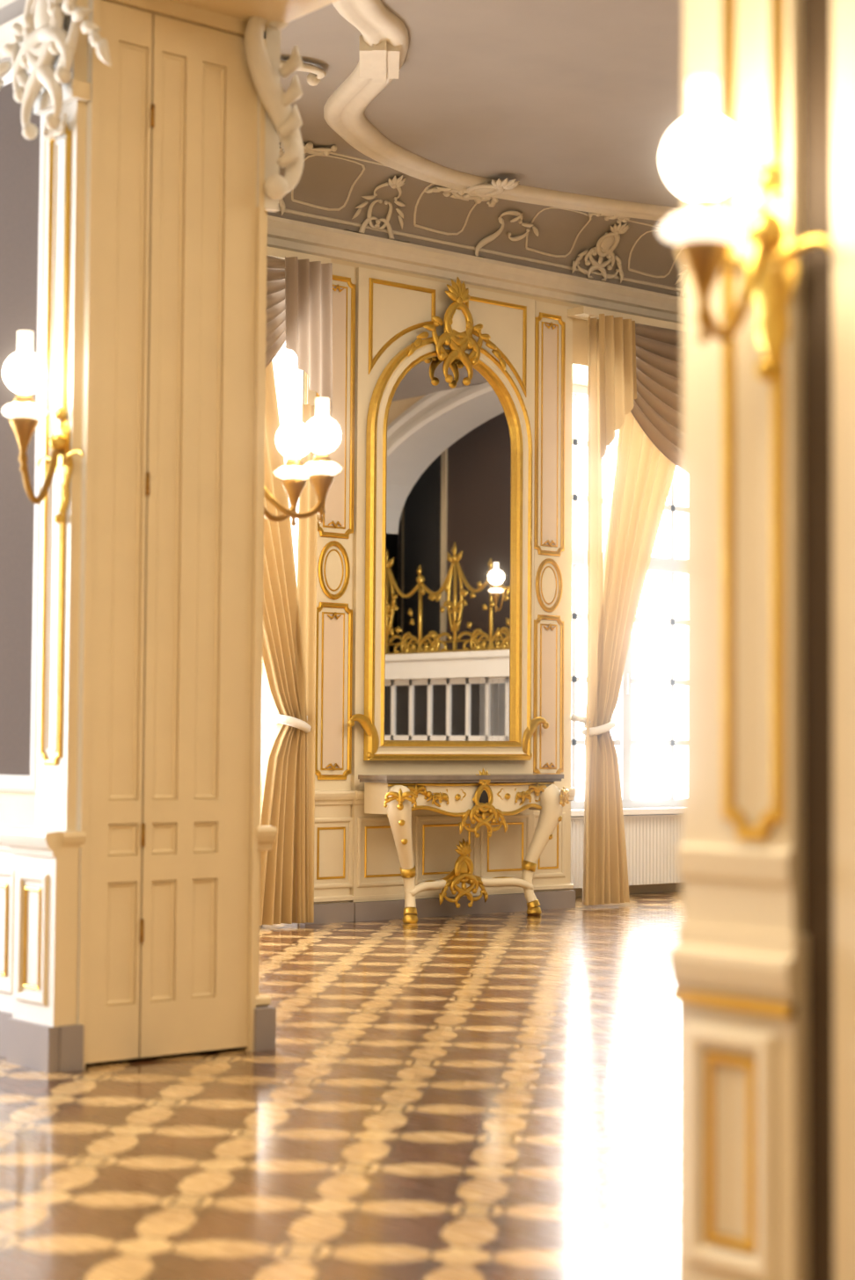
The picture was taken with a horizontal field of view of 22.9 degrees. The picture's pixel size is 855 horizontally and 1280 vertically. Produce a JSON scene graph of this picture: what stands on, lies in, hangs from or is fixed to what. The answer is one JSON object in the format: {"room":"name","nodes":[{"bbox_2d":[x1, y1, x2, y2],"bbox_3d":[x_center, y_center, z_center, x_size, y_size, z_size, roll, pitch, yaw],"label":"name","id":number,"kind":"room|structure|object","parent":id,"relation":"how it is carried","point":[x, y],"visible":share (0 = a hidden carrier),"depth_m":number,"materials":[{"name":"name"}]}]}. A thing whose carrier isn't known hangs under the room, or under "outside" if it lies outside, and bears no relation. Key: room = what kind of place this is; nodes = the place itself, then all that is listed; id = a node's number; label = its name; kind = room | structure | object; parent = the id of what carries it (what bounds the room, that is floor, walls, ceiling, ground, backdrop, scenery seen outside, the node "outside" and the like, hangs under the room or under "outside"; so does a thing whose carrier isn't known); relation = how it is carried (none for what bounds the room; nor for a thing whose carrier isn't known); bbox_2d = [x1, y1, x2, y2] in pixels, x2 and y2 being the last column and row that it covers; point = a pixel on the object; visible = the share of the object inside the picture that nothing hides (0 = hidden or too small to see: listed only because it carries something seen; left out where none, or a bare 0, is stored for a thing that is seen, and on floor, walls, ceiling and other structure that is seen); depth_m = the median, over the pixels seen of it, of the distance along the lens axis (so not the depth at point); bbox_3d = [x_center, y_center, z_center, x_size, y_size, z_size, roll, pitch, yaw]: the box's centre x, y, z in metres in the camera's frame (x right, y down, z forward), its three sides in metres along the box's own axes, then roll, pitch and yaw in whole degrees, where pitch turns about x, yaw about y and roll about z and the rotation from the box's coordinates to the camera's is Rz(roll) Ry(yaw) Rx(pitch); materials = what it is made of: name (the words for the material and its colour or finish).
{"room":"palace ballroom","nodes":[
{"label":"palace ballroom","id":0,"kind":"room"},
{"bbox_2d":[0,0,338,1048],"bbox_3d":[-0.905,-0.838,7.484,0.765,4.600,8.005,3,-3,-39],"label":"wall pier","id":1,"kind":"object","parent":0,"point":[17,809],"visible":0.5,"depth_m":7.56,"materials":[{"name":"beige paint"}]},
{"bbox_2d":[0,0,304,1073],"bbox_3d":[-2.039,-0.783,8.834,1.004,4.600,4.216,3,-3,-39],"label":"wall","id":2,"kind":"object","parent":1,"relation":"attached to","point":[45,91],"visible":0.98,"depth_m":7.31,"materials":[{"name":"beige paint"}]},
{"bbox_2d":[1,330,83,523],"bbox_3d":[-1.331,-0.720,7.149,0.243,0.643,0.315,3,-3,-39],"label":"sconce","id":3,"kind":"object","parent":2,"relation":"attached to","point":[24,372],"visible":1,"depth_m":7.11,"materials":[{"name":"gold metal"}]},
{"bbox_2d":[85,0,257,1063],"bbox_3d":[-0.926,-0.379,7.465,0.670,3.650,0.132,3,-3,-39],"label":"door","id":4,"kind":"structure","parent":1,"relation":"attached to","point":[168,901],"depth_m":7.42,"materials":[{"name":"beige paint"}]},
{"bbox_2d":[263,397,341,527],"bbox_3d":[-0.573,-0.664,8.026,0.453,0.523,0.339,3,-3,-39],"label":"sconce","id":5,"kind":"object","parent":1,"relation":"attached to","point":[321,434],"visible":0.73,"depth_m":8.04,"materials":[{"name":"gold metal"}]},
{"bbox_2d":[0,890,681,1279],"bbox_3d":[2.207,1.494,6.367,18.000,0.120,15.500,3,-3,-39],"label":"floor","id":6,"kind":"structure","parent":0,"point":[483,1096],"depth_m":6.07,"materials":[{"name":"brown wood"}]},
{"bbox_2d":[357,767,569,923],"bbox_3d":[0.265,1.268,13.183,1.519,0.940,0.405,3,-3,-39],"label":"console table","id":7,"kind":"object","parent":6,"relation":"on","point":[483,794],"visible":1,"depth_m":13.08,"materials":[{"name":"beige paint"}]},
{"bbox_2d":[570,814,681,888],"bbox_3d":[1.452,1.556,15.274,1.810,0.575,0.164,3,-3,-39],"label":"radiator","id":8,"kind":"object","parent":6,"relation":"on","point":[651,840],"visible":0.3,"depth_m":15.29,"materials":[{"name":"metal"}]},
{"bbox_2d":[267,246,681,923],"bbox_3d":[-2.339,-0.637,12.003,18.000,4.600,0.800,3,-3,-39],"label":"wall","id":9,"kind":"structure","parent":0,"point":[579,327],"depth_m":14.33,"materials":[{"name":"beige paint"}]},
{"bbox_2d":[261,341,304,923],"bbox_3d":[-1.810,-0.147,12.342,2.180,3.660,0.660,3,-3,-39],"label":"window","id":10,"kind":"structure","parent":9,"relation":"in","point":[289,380],"depth_m":12.97,"materials":[{"name":"paint"}]},
{"bbox_2d":[259,247,332,925],"bbox_3d":[-1.534,-0.351,12.018,2.300,4.000,0.424,3,-3,-39],"label":"curtain","id":11,"kind":"object","parent":9,"relation":"hanging from","point":[299,286],"visible":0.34,"depth_m":12.53,"materials":[{"name":"beige fabric"}]},
{"bbox_2d":[299,262,576,924],"bbox_3d":[0.132,-0.272,13.460,2.230,4.040,0.075,3,-3,-39],"label":"wall paneling","id":12,"kind":"structure","parent":9,"relation":"attached to","point":[375,317],"depth_m":13.30,"materials":[{"name":"beige paint"}]},
{"bbox_2d":[347,276,548,760],"bbox_3d":[0.170,-0.781,13.450,1.662,3.092,0.108,3,-3,-39],"label":"mirror","id":13,"kind":"object","parent":9,"relation":"attached to","point":[448,530],"visible":1,"depth_m":13.45,"materials":[{"name":"gold mirror"}]},
{"bbox_2d":[267,142,682,324],"bbox_3d":[6.930,-2.898,5.840,9.090,0.530,20.640,3,-3,-39],"label":"crown molding","id":14,"kind":"structure","parent":9,"relation":"attached to","point":[323,181],"depth_m":13.59,"materials":[{"name":"paint"}]},
{"bbox_2d":[278,139,682,297],"bbox_3d":[0.861,-2.648,13.914,10.003,0.360,0.332,3,-3,-39],"label":"relief","id":15,"kind":"object","parent":9,"relation":"attached to","point":[605,246],"visible":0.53,"depth_m":13.70,"materials":[{"name":"beige paint"}]},
{"bbox_2d":[279,0,682,224],"bbox_3d":[1.844,-2.876,11.884,8.457,0.104,4.651,3,-3,-39],"label":"trim","id":16,"kind":"structure","parent":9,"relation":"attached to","point":[384,40],"depth_m":12.14,"materials":[{"name":"beige paint"}]},
{"bbox_2d":[567,305,682,905],"bbox_3d":[1.891,-0.195,14.839,2.360,4.000,0.424,3,-3,-39],"label":"curtain","id":17,"kind":"object","parent":9,"relation":"hanging from","point":[635,362],"visible":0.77,"depth_m":14.24,"materials":[{"name":"beige fabric"}]},
{"bbox_2d":[570,384,682,809],"bbox_3d":[1.615,0.008,15.163,2.240,3.660,0.660,3,-3,-39],"label":"window","id":18,"kind":"structure","parent":9,"relation":"in","point":[622,741],"depth_m":15.34,"materials":[{"name":"paint"}]},
{"bbox_2d":[279,0,683,225],"bbox_3d":[2.240,-3.261,6.588,18.000,0.200,15.500,3,-3,-39],"label":"ceiling","id":19,"kind":"structure","parent":0,"point":[578,97],"depth_m":11.29,"materials":[{"name":"paint"}]},
{"label":"outside","id":20,"kind":"structure","parent":0,"visible":0},
{"bbox_2d":[575,395,682,799],"bbox_3d":[-2.816,-0.664,12.583,18.000,5.700,0.001,3,-3,-39],"label":"sky","id":21,"kind":"structure","parent":20,"point":[649,643],"depth_m":16.26,"materials":[{"name":"white"}]},
{"bbox_3d":[3.258,-1.088,1.511,1.950,4.600,6.515,3,-3,-39],"label":"wall pier","id":22,"kind":"object","parent":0,"visible":0},
{"bbox_2d":[667,0,854,1279],"bbox_3d":[2.476,-1.123,0.881,0.058,4.600,6.506,3,-3,-39],"label":"wall","id":23,"kind":"structure","parent":22,"relation":"attached to","point":[761,962],"depth_m":3.19,"materials":[{"name":"beige paint"}]},
{"bbox_2d":[657,76,833,381],"bbox_3d":[0.444,-0.611,3.148,0.228,0.432,0.259,3,-3,-39],"label":"sconce","id":24,"kind":"object","parent":23,"relation":"attached to","point":[702,157],"visible":1,"depth_m":3.11,"materials":[{"name":"gold metal"}]}
]}

